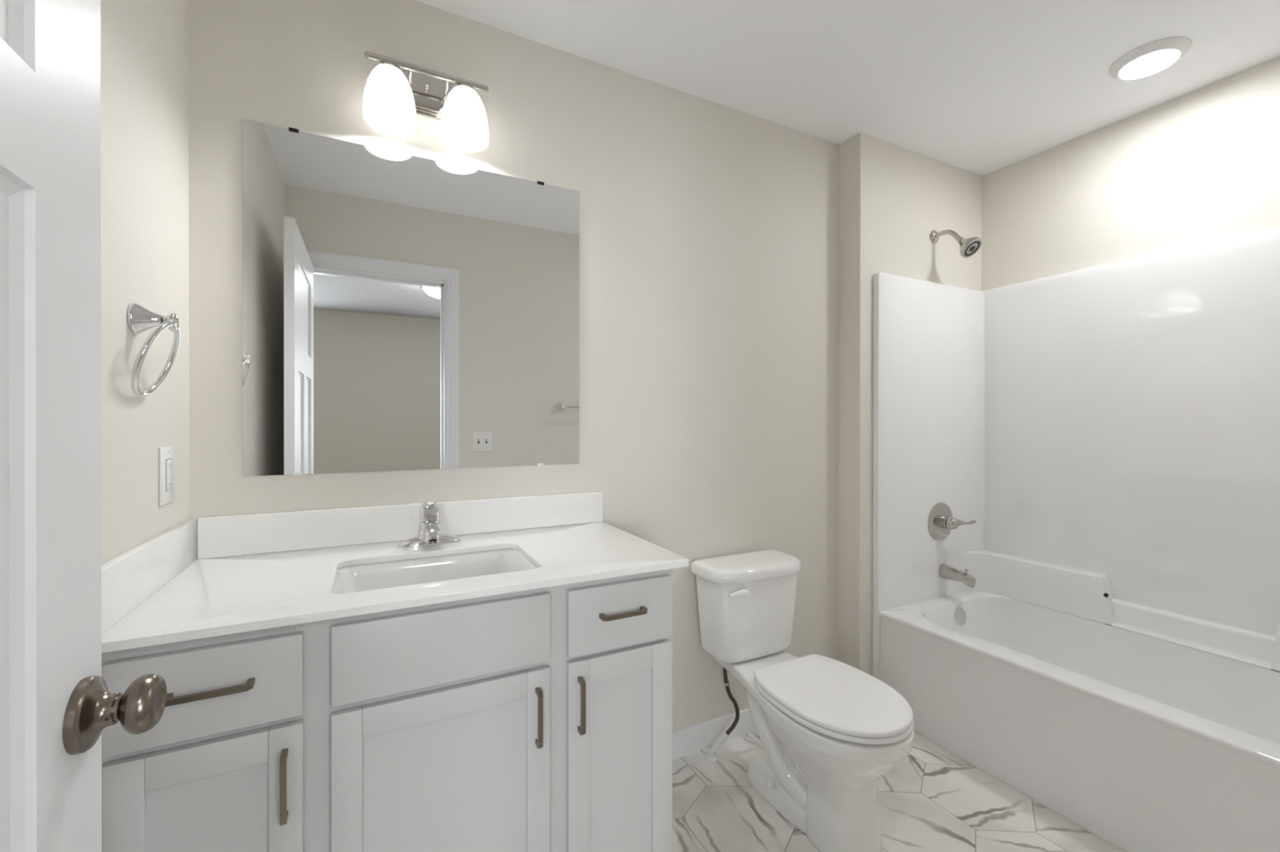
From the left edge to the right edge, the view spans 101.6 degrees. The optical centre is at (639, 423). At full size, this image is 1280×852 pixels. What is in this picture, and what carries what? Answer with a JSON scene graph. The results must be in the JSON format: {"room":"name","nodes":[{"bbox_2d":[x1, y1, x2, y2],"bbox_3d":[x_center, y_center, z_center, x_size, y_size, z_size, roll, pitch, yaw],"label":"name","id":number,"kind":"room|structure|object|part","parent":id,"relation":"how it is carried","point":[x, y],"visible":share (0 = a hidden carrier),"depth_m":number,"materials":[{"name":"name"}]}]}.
{"room":"bathroom","nodes":[
{"label":"bathroom","id":0,"kind":"room"},
{"bbox_2d":[100,0,189,564],"bbox_3d":[-0.796,0.002,0.545,0.120,2.440,1.582,0,0,-27],"label":"wall","id":1,"kind":"structure","parent":0,"point":[144,43],"depth_m":1.01,"materials":[{"name":"white paint"}]},
{"bbox_2d":[127,302,180,396],"bbox_3d":[-0.923,-0.138,0.994,0.062,0.176,0.153,0,0,-27],"label":"towel ring","id":2,"kind":"object","parent":1,"relation":"hanging from","point":[140,319],"visible":1,"depth_m":0.97,"materials":[{"name":"silver metal"}]},
{"bbox_3d":[-0.929,-0.197,0.990,0.048,0.059,0.059,0,0,-27],"label":"wall post","id":3,"kind":"part","parent":2,"relation":"part of","materials":[{"name":"silver metal"}]},
{"bbox_2d":[159,446,174,505],"bbox_3d":[-1.025,0.112,1.133,0.008,0.122,0.083,0,0,-27],"label":"wall outlet","id":4,"kind":"object","parent":1,"relation":"attached to","point":[166,455],"visible":1,"depth_m":1.12,"materials":[{"name":"white plastic"}]},
{"bbox_2d":[166,458,172,491],"bbox_3d":[-1.023,0.112,1.134,0.003,0.067,0.034,0,0,-27],"label":"receptacle","id":5,"kind":"object","parent":4,"relation":"attached to","point":[169,461],"depth_m":1.13,"materials":[{"name":"white plastic"}]},
{"bbox_2d":[188,0,839,732],"bbox_3d":[-0.196,0.000,1.808,2.340,2.440,0.120,0,0,-27],"label":"wall","id":6,"kind":"structure","parent":0,"point":[709,230],"depth_m":1.82,"materials":[{"name":"white paint"}]},
{"bbox_2d":[242,119,579,476],"bbox_3d":[-0.604,-0.317,1.526,0.904,0.910,0.008,0,0,-27],"label":"wall mirror","id":7,"kind":"object","parent":6,"relation":"attached to","point":[402,312],"visible":1,"depth_m":1.48,"materials":[{"name":"grey mirror"}]},
{"bbox_2d":[362,51,488,151],"bbox_3d":[-0.589,-0.912,1.452,0.324,0.212,0.151,0,0,-27],"label":"vanity light","id":8,"kind":"object","parent":6,"relation":"attached to","point":[395,91],"visible":1,"depth_m":1.44,"materials":[{"name":"white glass"}]},
{"bbox_3d":[-0.670,-0.878,1.399,0.130,0.144,0.130,0,0,-27],"label":"lamp shade","id":9,"kind":"part","parent":8,"relation":"part of","materials":[{"name":"white glass"}]},
{"bbox_3d":[-0.670,-0.853,1.399,0.057,0.075,0.057,0,0,-27],"label":"bulb","id":10,"kind":"part","parent":8,"relation":"part of","materials":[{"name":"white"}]},
{"bbox_3d":[-0.640,-0.954,1.450,0.016,0.029,0.069,0,0,-27],"label":"arm","id":11,"kind":"part","parent":8,"relation":"part of","materials":[{"name":"silver metal"}]},
{"bbox_3d":[-0.617,-0.955,1.510,0.230,0.126,0.022,0,0,-27],"label":"plate","id":12,"kind":"part","parent":8,"relation":"part of","materials":[{"name":"silver metal"}]},
{"bbox_3d":[-0.554,-0.954,1.494,0.016,0.029,0.069,0,0,-27],"label":"arm","id":13,"kind":"part","parent":8,"relation":"part of","materials":[{"name":"silver metal"}]},
{"bbox_3d":[-0.499,-0.878,1.487,0.130,0.144,0.130,0,0,-27],"label":"lamp shade","id":14,"kind":"part","parent":8,"relation":"part of","materials":[{"name":"white glass"}]},
{"bbox_3d":[-0.499,-0.853,1.487,0.057,0.075,0.057,0,0,-27],"label":"bulb","id":15,"kind":"part","parent":8,"relation":"part of","materials":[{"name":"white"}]},
{"bbox_2d":[672,708,756,759],"bbox_3d":[0.358,1.174,2.021,1.160,0.092,0.013,0,0,-27],"label":"baseboard","id":16,"kind":"structure","parent":6,"relation":"attached to","point":[691,740],"depth_m":1.97,"materials":[{"name":"white paint"}]},
{"bbox_2d":[414,0,1279,176],"bbox_3d":[0.627,-1.268,1.273,3.317,0.100,1.817,0,0,-27],"label":"ceiling","id":17,"kind":"structure","parent":0,"point":[980,87],"depth_m":1.72,"materials":[{"name":"white paint"}]},
{"bbox_2d":[1108,36,1191,79],"bbox_3d":[1.699,-1.206,1.742,0.197,0.024,0.197,0,0,-27],"label":"recessed light","id":18,"kind":"object","parent":17,"relation":"in","point":[1149,59],"visible":1,"depth_m":1.72,"materials":[{"name":"white plastic"}]},
{"bbox_2d":[672,731,1123,851],"bbox_3d":[0.610,1.252,1.308,3.317,0.060,1.752,0,0,-27],"label":"floor","id":19,"kind":"structure","parent":0,"point":[935,800],"depth_m":1.63,"materials":[{"name":"tile"}]},
{"bbox_2d":[101,568,672,851],"bbox_3d":[-0.500,0.784,1.260,1.054,0.873,0.579,0,0,-27],"label":"vanity cabinet","id":20,"kind":"object","parent":19,"relation":"on","point":[537,720],"visible":0.85,"depth_m":1.01,"materials":[{"name":"grey paint"}]},
{"bbox_3d":[-0.713,0.442,0.866,0.260,0.143,0.018,0,0,-27],"label":"drawer","id":21,"kind":"part","parent":20,"relation":"part of","materials":[{"name":"grey paint"}]},
{"bbox_3d":[-0.713,0.817,0.867,0.260,0.578,0.018,0,0,-27],"label":"cabinet door","id":22,"kind":"part","parent":20,"relation":"part of","materials":[{"name":"grey paint"}]},
{"bbox_3d":[-0.715,0.817,0.870,0.165,0.476,0.006,0,0,-27],"label":"door panel","id":23,"kind":"part","parent":20,"relation":"part of","materials":[{"name":"grey paint"}]},
{"bbox_3d":[-0.699,0.436,0.847,0.117,0.009,0.028,0,0,-27],"label":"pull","id":24,"kind":"part","parent":20,"relation":"part of","materials":[{"name":"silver metal"}]},
{"bbox_3d":[-0.610,0.625,0.894,0.009,0.119,0.028,0,0,-27],"label":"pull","id":25,"kind":"part","parent":20,"relation":"part of","materials":[{"name":"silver metal"}]},
{"bbox_2d":[101,491,688,653],"bbox_3d":[-0.488,0.289,1.273,1.088,0.115,0.564,0,0,-27],"label":"countertop","id":26,"kind":"structure","parent":20,"relation":"on","point":[197,578],"depth_m":1.22,"materials":[{"name":"stone"}]},
{"bbox_2d":[396,501,461,548],"bbox_3d":[-0.577,0.272,1.411,0.136,0.118,0.138,0,0,9],"label":"sink faucet","id":27,"kind":"object","parent":26,"relation":"on","point":[429,534],"visible":1,"depth_m":1.40,"materials":[{"name":"silver metal"}]},
{"bbox_3d":[-0.575,0.319,1.426,0.162,0.025,0.054,0,0,-27],"label":"deck plate","id":28,"kind":"part","parent":27,"relation":"part of","materials":[{"name":"silver metal"}]},
{"bbox_3d":[-0.573,0.243,1.423,0.052,0.058,0.040,0,0,-27],"label":"lever handle","id":29,"kind":"part","parent":27,"relation":"part of","materials":[{"name":"silver metal"}]},
{"bbox_2d":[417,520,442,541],"bbox_3d":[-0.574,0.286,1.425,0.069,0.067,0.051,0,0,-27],"label":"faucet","id":30,"kind":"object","parent":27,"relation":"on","point":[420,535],"depth_m":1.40,"materials":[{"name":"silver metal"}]},
{"bbox_3d":[-0.552,0.289,1.383,0.048,0.050,0.098,0,0,-27],"label":"spout","id":31,"kind":"part","parent":27,"relation":"part of","materials":[{"name":"silver metal"}]},
{"bbox_2d":[332,548,537,594],"bbox_3d":[-0.474,0.415,1.231,0.466,0.136,0.324,0,0,-27],"label":"undermount sink","id":32,"kind":"object","parent":26,"relation":"in","point":[384,575],"visible":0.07,"depth_m":1.34,"materials":[{"name":"white ceramic"}]},
{"bbox_3d":[-0.378,0.439,1.038,0.407,0.144,0.018,0,0,-27],"label":"false drawer","id":33,"kind":"part","parent":20,"relation":"part of","materials":[{"name":"grey paint"}]},
{"bbox_3d":[-0.378,0.816,1.038,0.407,0.580,0.018,0,0,-27],"label":"cabinet door","id":34,"kind":"part","parent":20,"relation":"part of","materials":[{"name":"grey paint"}]},
{"bbox_3d":[-0.380,0.816,1.042,0.312,0.477,0.006,0,0,-27],"label":"door panel","id":35,"kind":"part","parent":20,"relation":"part of","materials":[{"name":"grey paint"}]},
{"bbox_3d":[-0.212,0.621,1.097,0.009,0.119,0.028,0,0,-27],"label":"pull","id":36,"kind":"part","parent":20,"relation":"part of","materials":[{"name":"silver metal"}]},
{"bbox_3d":[-0.128,0.619,1.141,0.009,0.119,0.028,0,0,-27],"label":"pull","id":37,"kind":"part","parent":20,"relation":"part of","materials":[{"name":"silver metal"}]},
{"bbox_3d":[-0.044,0.441,1.209,0.260,0.146,0.018,0,0,-27],"label":"drawer","id":38,"kind":"part","parent":20,"relation":"part of","materials":[{"name":"grey paint"}]},
{"bbox_3d":[-0.044,0.816,1.210,0.260,0.580,0.018,0,0,-27],"label":"cabinet door","id":39,"kind":"part","parent":20,"relation":"part of","materials":[{"name":"grey paint"}]},
{"bbox_3d":[-0.046,0.816,1.213,0.165,0.476,0.006,0,0,-27],"label":"door panel","id":40,"kind":"part","parent":20,"relation":"part of","materials":[{"name":"grey paint"}]},
{"bbox_3d":[-0.035,0.433,1.187,0.113,0.009,0.028,0,0,-27],"label":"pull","id":41,"kind":"part","parent":20,"relation":"part of","materials":[{"name":"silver metal"}]},
{"bbox_2d":[690,549,914,851],"bbox_3d":[0.520,0.861,1.688,0.407,0.720,0.723,0,0,-27],"label":"toilet","id":42,"kind":"object","parent":19,"relation":"on","point":[828,730],"visible":1,"depth_m":1.59,"materials":[{"name":"white ceramic"}]},
{"bbox_2d":[703,666,739,762],"bbox_3d":[0.298,1.027,1.900,0.133,0.386,0.054,0,0,4],"label":"supply hose","id":43,"kind":"object","parent":42,"relation":"attached to","point":[710,757],"visible":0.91,"depth_m":1.90,"materials":[{"name":"grey rubber"}]},
{"bbox_3d":[0.336,0.578,1.767,0.086,0.031,0.027,0,0,-27],"label":"flush lever","id":44,"kind":"part","parent":42,"relation":"part of","materials":[{"name":"white plastic"}]},
{"bbox_3d":[0.404,0.523,1.914,0.407,0.046,0.214,0,0,-27],"label":"tank lid","id":45,"kind":"part","parent":42,"relation":"part of","materials":[{"name":"white ceramic"}]},
{"bbox_3d":[0.402,0.689,1.918,0.374,0.290,0.190,0,0,-27],"label":"tank","id":46,"kind":"part","parent":42,"relation":"part of","materials":[{"name":"white ceramic"}]},
{"bbox_3d":[0.524,1.030,1.679,0.359,0.382,0.702,0,0,-27],"label":"bowl","id":47,"kind":"part","parent":42,"relation":"part of","materials":[{"name":"white ceramic"}]},
{"bbox_3d":[0.585,0.825,1.560,0.364,0.015,0.436,0,0,-27],"label":"seat","id":48,"kind":"part","parent":42,"relation":"part of","materials":[{"name":"white plastic"}]},
{"bbox_3d":[0.584,0.806,1.562,0.362,0.018,0.438,0,0,-27],"label":"lid","id":49,"kind":"part","parent":42,"relation":"part of","materials":[{"name":"white plastic"}]},
{"bbox_2d":[872,226,1279,851],"bbox_3d":[1.674,0.289,1.749,0.778,1.866,1.468,0,0,-27],"label":"bathtub surround","id":50,"kind":"object","parent":19,"relation":"on","point":[1109,434],"visible":0.96,"depth_m":1.99,"materials":[{"name":"white plastic"}]},
{"bbox_3d":[1.346,0.289,2.390,0.778,1.860,0.027,0,0,-27],"label":"plumbing wall panel","id":51,"kind":"part","parent":50,"relation":"part of","materials":[{"name":"white plastic"}]},
{"bbox_2d":[928,502,976,540],"bbox_3d":[1.425,0.449,2.369,0.245,0.173,0.083,0,0,-27],"label":"shower valve","id":52,"kind":"object","parent":50,"relation":"attached to","point":[941,522],"visible":1,"depth_m":2.36,"materials":[{"name":"silver metal"}]},
{"bbox_3d":[1.461,0.449,2.364,0.186,0.055,0.040,0,0,-27],"label":"lever handle","id":53,"kind":"part","parent":52,"relation":"part of","materials":[{"name":"silver metal"}]},
{"bbox_2d":[938,564,975,587],"bbox_3d":[1.423,0.681,2.337,0.061,0.076,0.138,0,0,-27],"label":"tub spout","id":54,"kind":"object","parent":50,"relation":"attached to","point":[945,571],"visible":1,"depth_m":2.32,"materials":[{"name":"silver metal"}]},
{"bbox_3d":[1.426,0.862,2.322,0.079,0.078,0.020,0,0,-27],"label":"overflow plate","id":55,"kind":"part","parent":50,"relation":"part of","materials":[{"name":"silver metal"}]},
{"bbox_2d":[879,591,1279,851],"bbox_3d":[1.665,1.009,1.748,0.744,0.425,1.418,0,0,-27],"label":"tub","id":56,"kind":"object","parent":50,"relation":"in","point":[1144,740],"depth_m":1.72,"materials":[{"name":"white plastic"}]},
{"bbox_3d":[2.000,0.086,1.918,0.044,1.461,1.412,0,0,-27],"label":"long wall panel","id":57,"kind":"part","parent":50,"relation":"part of","materials":[{"name":"white plastic"}]},
{"bbox_2d":[838,132,981,675],"bbox_3d":[1.305,-0.001,2.515,0.978,2.440,0.232,0,0,-27],"label":"wall","id":58,"kind":"structure","parent":0,"point":[892,197],"depth_m":2.25,"materials":[{"name":"white paint"}]},
{"bbox_2d":[929,229,982,257],"bbox_3d":[1.403,-0.807,2.317,0.094,0.167,0.205,0,0,-27],"label":"shower fixture","id":59,"kind":"object","parent":58,"relation":"attached to","point":[968,247],"visible":1,"depth_m":2.27,"materials":[{"name":"silver metal"}]},
{"bbox_3d":[1.386,-0.838,2.350,0.021,0.072,0.126,0,0,-27],"label":"shower arm","id":60,"kind":"part","parent":59,"relation":"part of","materials":[{"name":"silver metal"}]},
{"bbox_2d":[981,56,1279,291],"bbox_3d":[2.075,0.001,1.953,0.120,2.440,1.470,0,0,-27],"label":"wall","id":61,"kind":"structure","parent":0,"point":[1201,166],"depth_m":2.03,"materials":[{"name":"white paint"}]},
{"bbox_3d":[0.302,0.004,0.154,4.917,2.440,0.115,0,0,-27],"label":"wall","id":62,"kind":"structure","parent":0,"visible":0},
{"bbox_2d":[0,0,166,851],"bbox_3d":[-0.428,0.202,0.266,0.099,2.018,0.750,0,0,-27],"label":"door","id":63,"kind":"structure","parent":62,"relation":"in","point":[56,704],"depth_m":0.50,"materials":[{"name":"white paint"}]},
{"bbox_3d":[-0.550,0.308,0.572,0.036,0.060,0.060,0,0,-27],"label":"knob","id":64,"kind":"part","parent":63,"relation":"part of","materials":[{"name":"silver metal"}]}
]}

